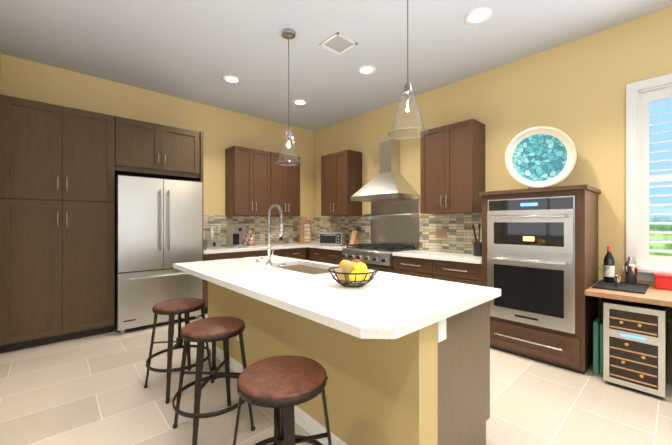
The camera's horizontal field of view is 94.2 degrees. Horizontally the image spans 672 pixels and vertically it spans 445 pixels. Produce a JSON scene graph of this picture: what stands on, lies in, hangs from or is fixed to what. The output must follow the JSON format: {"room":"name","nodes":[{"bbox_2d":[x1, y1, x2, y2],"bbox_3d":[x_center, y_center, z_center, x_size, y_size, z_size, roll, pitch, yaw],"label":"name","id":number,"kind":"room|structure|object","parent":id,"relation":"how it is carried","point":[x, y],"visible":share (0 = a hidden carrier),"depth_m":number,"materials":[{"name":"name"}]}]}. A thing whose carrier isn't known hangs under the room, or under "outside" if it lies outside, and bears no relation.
{"room":"kitchen","nodes":[
{"label":"kitchen","id":0,"kind":"room"},
{"bbox_2d":[0,51,0,93],"bbox_3d":[-3.339,-0.286,2.971,0.120,3.110,1.050,0,0,-42],"label":"wall","id":1,"kind":"structure","parent":0,"point":[0,72],"depth_m":3.35,"materials":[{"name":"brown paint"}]},
{"bbox_2d":[1,54,313,216],"bbox_3d":[-2.088,-0.286,4.896,4.560,3.110,0.120,0,0,-42],"label":"wall","id":2,"kind":"structure","parent":0,"point":[221,129],"depth_m":4.65,"materials":[{"name":"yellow paint"}]},
{"bbox_2d":[225,146,270,215],"bbox_3d":[-1.435,-0.654,5.144,0.636,1.074,0.386,0,0,-42],"label":"upper cabinet","id":3,"kind":"object","parent":2,"relation":"attached to","point":[247,181],"visible":1,"depth_m":5.00,"materials":[{"name":"brown wood"}]},
{"bbox_2d":[203,215,314,246],"bbox_3d":[-1.330,0.137,5.492,2.394,0.503,0.015,0,0,-42],"label":"backsplash","id":4,"kind":"structure","parent":2,"relation":"attached to","point":[258,224],"depth_m":5.46,"materials":[{"name":"multicoloured tile"}]},
{"bbox_2d":[271,152,299,215],"bbox_3d":[-0.973,-0.654,5.564,0.606,1.074,0.386,0,0,-42],"label":"upper cabinet","id":5,"kind":"object","parent":2,"relation":"attached to","point":[285,188],"visible":0.79,"depth_m":5.44,"materials":[{"name":"brown wood"}]},
{"bbox_2d":[0,313,671,444],"bbox_3d":[-0.218,1.319,0.098,8.240,0.100,9.740,0,0,-42],"label":"floor","id":6,"kind":"structure","parent":0,"point":[90,390],"depth_m":2.19,"materials":[{"name":"tile"}]},
{"bbox_2d":[0,94,114,352],"bbox_3d":[-3.075,0.021,3.473,0.941,2.495,0.656,0,0,-42],"label":"pantry cabinet","id":7,"kind":"object","parent":6,"relation":"on","point":[57,223],"visible":1,"depth_m":3.23,"materials":[{"name":"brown wood"}]},
{"bbox_2d":[114,175,201,333],"bbox_3d":[-2.317,0.364,4.042,0.919,1.810,0.776,0,0,-42],"label":"refrigerator","id":8,"kind":"object","parent":6,"relation":"on","point":[158,227],"visible":0.83,"depth_m":3.72,"materials":[{"name":"silver metal"}]},
{"bbox_2d":[115,116,202,316],"bbox_3d":[-2.363,0.022,4.120,0.976,2.495,0.656,0,0,-42],"label":"tall cabinet","id":9,"kind":"object","parent":6,"relation":"on","point":[147,149],"visible":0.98,"depth_m":3.89,"materials":[{"name":"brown wood"}]},
{"bbox_2d":[144,298,213,403],"bbox_3d":[-1.223,0.949,2.440,0.453,0.640,0.453,0,0,36],"label":"stool","id":10,"kind":"object","parent":6,"relation":"on","point":[171,308],"visible":0.9,"depth_m":2.38,"materials":[{"name":"brown leather"}]},
{"bbox_2d":[172,316,254,444],"bbox_3d":[-0.752,0.949,1.922,0.453,0.640,0.453,0,0,-42],"label":"stool","id":11,"kind":"object","parent":6,"relation":"on","point":[201,332],"visible":0.98,"depth_m":1.89,"materials":[{"name":"brown leather"}]},
{"bbox_2d":[203,242,318,313],"bbox_3d":[-1.114,0.829,5.253,2.393,0.880,0.656,0,0,-42],"label":"base cabinet","id":12,"kind":"object","parent":6,"relation":"on","point":[294,250],"visible":0.29,"depth_m":4.75,"materials":[{"name":"brown wood"}]},
{"bbox_2d":[203,222,220,249],"bbox_3d":[-1.838,0.188,4.606,0.200,0.400,0.225,0,0,-42],"label":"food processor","id":13,"kind":"object","parent":12,"relation":"on","point":[210,243],"visible":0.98,"depth_m":4.55,"materials":[{"name":"silver metal"}]},
{"bbox_2d":[227,226,245,247],"bbox_3d":[-1.561,0.218,4.880,0.190,0.340,0.292,0,0,-42],"label":"coffee maker","id":14,"kind":"object","parent":12,"relation":"on","point":[234,236],"visible":1,"depth_m":4.83,"materials":[{"name":"silver metal"}]},
{"bbox_2d":[243,227,253,246],"bbox_3d":[-1.419,0.226,5.044,0.170,0.324,0.170,0,0,-42],"label":"carousel","id":15,"kind":"object","parent":12,"relation":"on","point":[248,239],"visible":0.92,"depth_m":5.00,"materials":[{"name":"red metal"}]},
{"bbox_2d":[300,217,311,243],"bbox_3d":[-0.563,0.143,5.835,0.190,0.491,0.100,0,0,-42],"label":"cutting board","id":16,"kind":"object","parent":12,"relation":"on","point":[305,230],"visible":1,"depth_m":5.80,"materials":[{"name":"brown wood"}]},
{"bbox_2d":[233,355,331,444],"bbox_3d":[-0.223,0.949,1.308,0.453,0.640,0.453,0,0,28],"label":"stool","id":17,"kind":"object","parent":6,"relation":"on","point":[282,386],"visible":1,"depth_m":1.25,"materials":[{"name":"brown leather"}]},
{"bbox_2d":[206,264,489,444],"bbox_3d":[-0.194,0.849,2.481,0.765,0.840,2.469,0,0,-42],"label":"kitchen island","id":18,"kind":"object","parent":6,"relation":"on","point":[401,359],"depth_m":1.62,"materials":[{"name":"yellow paint"}]},
{"bbox_2d":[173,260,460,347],"bbox_3d":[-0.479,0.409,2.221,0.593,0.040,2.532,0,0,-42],"label":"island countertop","id":19,"kind":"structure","parent":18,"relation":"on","point":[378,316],"depth_m":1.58,"materials":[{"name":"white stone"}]},
{"bbox_2d":[237,256,500,311],"bbox_3d":[-0.072,0.409,2.591,0.507,0.040,2.532,0,0,-42],"label":"island countertop","id":20,"kind":"structure","parent":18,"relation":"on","point":[467,295],"depth_m":1.90,"materials":[{"name":"white stone"}]},
{"bbox_2d":[328,259,377,286],"bbox_3d":[0.104,0.307,1.916,0.310,0.161,0.310,0,0,-42],"label":"fruit bowl","id":21,"kind":"object","parent":20,"relation":"on","point":[356,271],"visible":1,"depth_m":1.85,"materials":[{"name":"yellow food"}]},
{"bbox_2d":[305,244,481,285],"bbox_3d":[0.517,0.829,4.748,0.656,0.880,3.596,0,0,-42],"label":"base cabinet","id":22,"kind":"object","parent":6,"relation":"on","point":[464,268],"visible":0.31,"depth_m":3.77,"materials":[{"name":"brown wood"}]},
{"bbox_2d":[319,232,345,245],"bbox_3d":[-0.058,0.278,5.403,0.400,0.220,0.337,0,0,18],"label":"toaster oven","id":23,"kind":"object","parent":22,"relation":"on","point":[332,238],"visible":1,"depth_m":5.28,"materials":[{"name":"silver metal"}]},
{"bbox_2d":[349,227,360,246],"bbox_3d":[0.322,0.236,5.111,0.207,0.316,0.100,0,0,-42],"label":"knife block","id":24,"kind":"object","parent":22,"relation":"on","point":[355,236],"visible":0.94,"depth_m":5.07,"materials":[{"name":"brown wood"}]},
{"bbox_2d":[342,243,417,265],"bbox_3d":[0.613,0.454,4.565,0.705,0.230,0.902,0,0,-42],"label":"range","id":25,"kind":"object","parent":22,"relation":"in","point":[377,254],"visible":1,"depth_m":4.36,"materials":[{"name":"silver metal"}]},
{"bbox_2d":[472,223,481,255],"bbox_3d":[1.667,0.198,3.638,0.174,0.381,0.148,0,0,-42],"label":"utensil crock","id":26,"kind":"object","parent":22,"relation":"on","point":[477,248],"visible":0.83,"depth_m":3.60,"materials":[{"name":"black plastic"}]},
{"bbox_2d":[479,184,600,373],"bbox_3d":[1.980,0.479,3.073,0.743,1.580,0.872,0,0,-42],"label":"oven cabinet","id":27,"kind":"object","parent":6,"relation":"on","point":[539,257],"visible":0.88,"depth_m":2.80,"materials":[{"name":"brown wood"}]},
{"bbox_2d":[593,315,602,375],"bbox_3d":[2.275,1.049,2.679,0.300,0.440,0.062,0,0,-42],"label":"stool","id":28,"kind":"object","parent":6,"relation":"on","point":[597,346],"visible":0.69,"depth_m":2.58,"materials":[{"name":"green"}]},
{"bbox_2d":[585,280,671,319],"bbox_3d":[2.898,0.909,2.080,0.718,0.720,1.848,0,0,-42],"label":"built-in desk","id":29,"kind":"object","parent":6,"relation":"on","point":[652,295],"visible":0.6,"depth_m":2.39,"materials":[{"name":"brown wood"}]},
{"bbox_2d":[592,246,648,293],"bbox_3d":[2.426,0.381,2.668,0.490,0.334,0.334,0,0,-42],"label":"bar mat","id":30,"kind":"object","parent":29,"relation":"on","point":[630,284],"visible":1,"depth_m":2.71,"materials":[{"name":"black rubber"}]},
{"bbox_2d":[654,272,671,289],"bbox_3d":[2.741,0.488,2.581,0.150,0.120,0.150,0,0,-42],"label":"tin box","id":31,"kind":"object","parent":29,"relation":"on","point":[663,281],"visible":1,"depth_m":2.55,"materials":[{"name":"red metal"}]},
{"bbox_2d":[603,298,666,397],"bbox_3d":[2.398,0.949,2.495,0.504,0.640,0.335,0,0,-42],"label":"wine cooler","id":32,"kind":"object","parent":6,"relation":"on","point":[634,345],"visible":1,"depth_m":2.32,"materials":[{"name":"silver metal"}]},
{"bbox_2d":[0,0,671,130],"bbox_3d":[-0.218,-1.891,0.098,8.240,0.100,9.740,0,0,-42],"label":"ceiling","id":33,"kind":"structure","parent":0,"point":[194,50],"depth_m":3.19,"materials":[{"name":"white paint"}]},
{"bbox_2d":[222,75,240,83],"bbox_3d":[-1.338,-1.835,4.010,0.229,0.012,0.229,0,0,9],"label":"recessed light","id":34,"kind":"object","parent":33,"relation":"in","point":[231,79],"depth_m":4.00,"materials":[{"name":"white"}]},
{"bbox_2d":[275,29,301,165],"bbox_3d":[-0.458,-1.205,3.026,0.257,1.269,0.257,0,0,-42],"label":"pendant light","id":35,"kind":"object","parent":33,"relation":"hanging from","point":[288,34],"visible":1,"depth_m":3.02,"materials":[{"name":"clear glass"}]},
{"bbox_2d":[293,99,307,105],"bbox_3d":[-0.550,-1.835,4.779,0.229,0.012,0.229,0,0,9],"label":"recessed light","id":36,"kind":"object","parent":33,"relation":"in","point":[299,102],"depth_m":4.77,"materials":[{"name":"white"}]},
{"bbox_2d":[319,32,357,54],"bbox_3d":[0.025,-1.833,3.208,0.280,0.014,0.280,0,0,-42],"label":"ceiling vent","id":37,"kind":"object","parent":33,"relation":"in","point":[338,43],"visible":0.96,"depth_m":3.20,"materials":[{"name":"white metal"}]},
{"bbox_2d":[357,65,375,74],"bbox_3d":[0.370,-1.835,3.765,0.229,0.012,0.229,0,0,39],"label":"recessed light","id":38,"kind":"object","parent":33,"relation":"in","point":[367,69],"depth_m":3.76,"materials":[{"name":"white"}]},
{"bbox_2d":[388,0,427,138],"bbox_3d":[0.463,-1.206,2.012,0.257,1.269,0.257,0,0,-42],"label":"pendant light","id":39,"kind":"object","parent":33,"relation":"hanging from","point":[408,91],"visible":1,"depth_m":2.01,"materials":[{"name":"clear glass"}]},
{"bbox_2d":[464,7,491,24],"bbox_3d":[1.264,-1.835,2.780,0.229,0.012,0.229,0,0,9],"label":"recessed light","id":40,"kind":"object","parent":33,"relation":"in","point":[479,15],"depth_m":2.77,"materials":[{"name":"white"}]},
{"bbox_2d":[314,6,671,370],"bbox_3d":[2.789,-0.286,2.826,0.120,3.110,9.500,0,0,-42],"label":"wall","id":41,"kind":"structure","parent":0,"point":[575,91],"depth_m":3.24,"materials":[{"name":"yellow paint"}]},
{"bbox_2d":[321,150,361,215],"bbox_3d":[0.073,-0.654,5.439,0.386,1.074,0.686,0,0,-42],"label":"upper cabinet","id":42,"kind":"object","parent":41,"relation":"attached to","point":[341,178],"visible":1,"depth_m":5.26,"materials":[{"name":"brown wood"}]},
{"bbox_2d":[315,216,370,243],"bbox_3d":[0.072,0.137,5.716,0.015,0.503,1.514,0,0,-42],"label":"backsplash","id":43,"kind":"structure","parent":41,"relation":"attached to","point":[347,224],"depth_m":5.58,"materials":[{"name":"multicoloured tile"}]},
{"bbox_2d":[350,139,418,201],"bbox_3d":[0.711,-0.781,4.654,0.499,0.899,0.902,0,0,-42],"label":"range hood","id":44,"kind":"object","parent":41,"relation":"attached to","point":[388,182],"visible":1,"depth_m":4.61,"materials":[{"name":"silver metal"}]},
{"bbox_2d":[363,199,418,246],"bbox_3d":[0.817,0.013,4.751,0.211,0.688,0.902,0,0,-42],"label":"backsplash panel","id":45,"kind":"object","parent":41,"relation":"attached to","point":[394,222],"visible":0.96,"depth_m":4.76,"materials":[{"name":"silver metal"}]},
{"bbox_2d":[419,213,481,253],"bbox_3d":[1.581,0.137,4.055,0.015,0.503,1.140,0,0,-42],"label":"backsplash","id":46,"kind":"structure","parent":41,"relation":"attached to","point":[447,232],"depth_m":4.13,"materials":[{"name":"multicoloured tile"}]},
{"bbox_2d":[420,119,484,213],"bbox_3d":[1.446,-0.654,3.926,0.386,1.074,0.690,0,0,-42],"label":"upper cabinet","id":47,"kind":"object","parent":41,"relation":"attached to","point":[452,168],"visible":0.94,"depth_m":3.76,"materials":[{"name":"brown wood"}]},
{"bbox_2d":[623,74,671,280],"bbox_3d":[3.144,-0.374,2.376,0.160,1.775,1.405,0,0,-42],"label":"window shutters","id":48,"kind":"object","parent":41,"relation":"attached to","point":[641,95],"visible":0.92,"depth_m":2.80,"materials":[{"name":"white wood"}]},
{"label":"outside","id":49,"kind":"structure","parent":0,"visible":0},
{"bbox_2d":[649,98,671,255],"bbox_3d":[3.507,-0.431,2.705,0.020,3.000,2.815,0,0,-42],"label":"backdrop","id":50,"kind":"structure","parent":49,"point":[666,117],"depth_m":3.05,"materials":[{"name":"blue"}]},
{"bbox_3d":[2.046,-0.426,3.155,0.187,0.228,0.220,0,0,26],"label":"plate stand","id":51,"kind":"object","parent":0,"visible":0},
{"bbox_2d":[505,126,576,187],"bbox_3d":[2.027,-0.650,3.116,0.600,0.650,0.044,0,-12,26],"label":"decorative plate","id":52,"kind":"object","parent":51,"relation":"on","point":[540,156],"visible":0.98,"depth_m":3.11,"materials":[{"name":"teal ceramic"}]}
]}

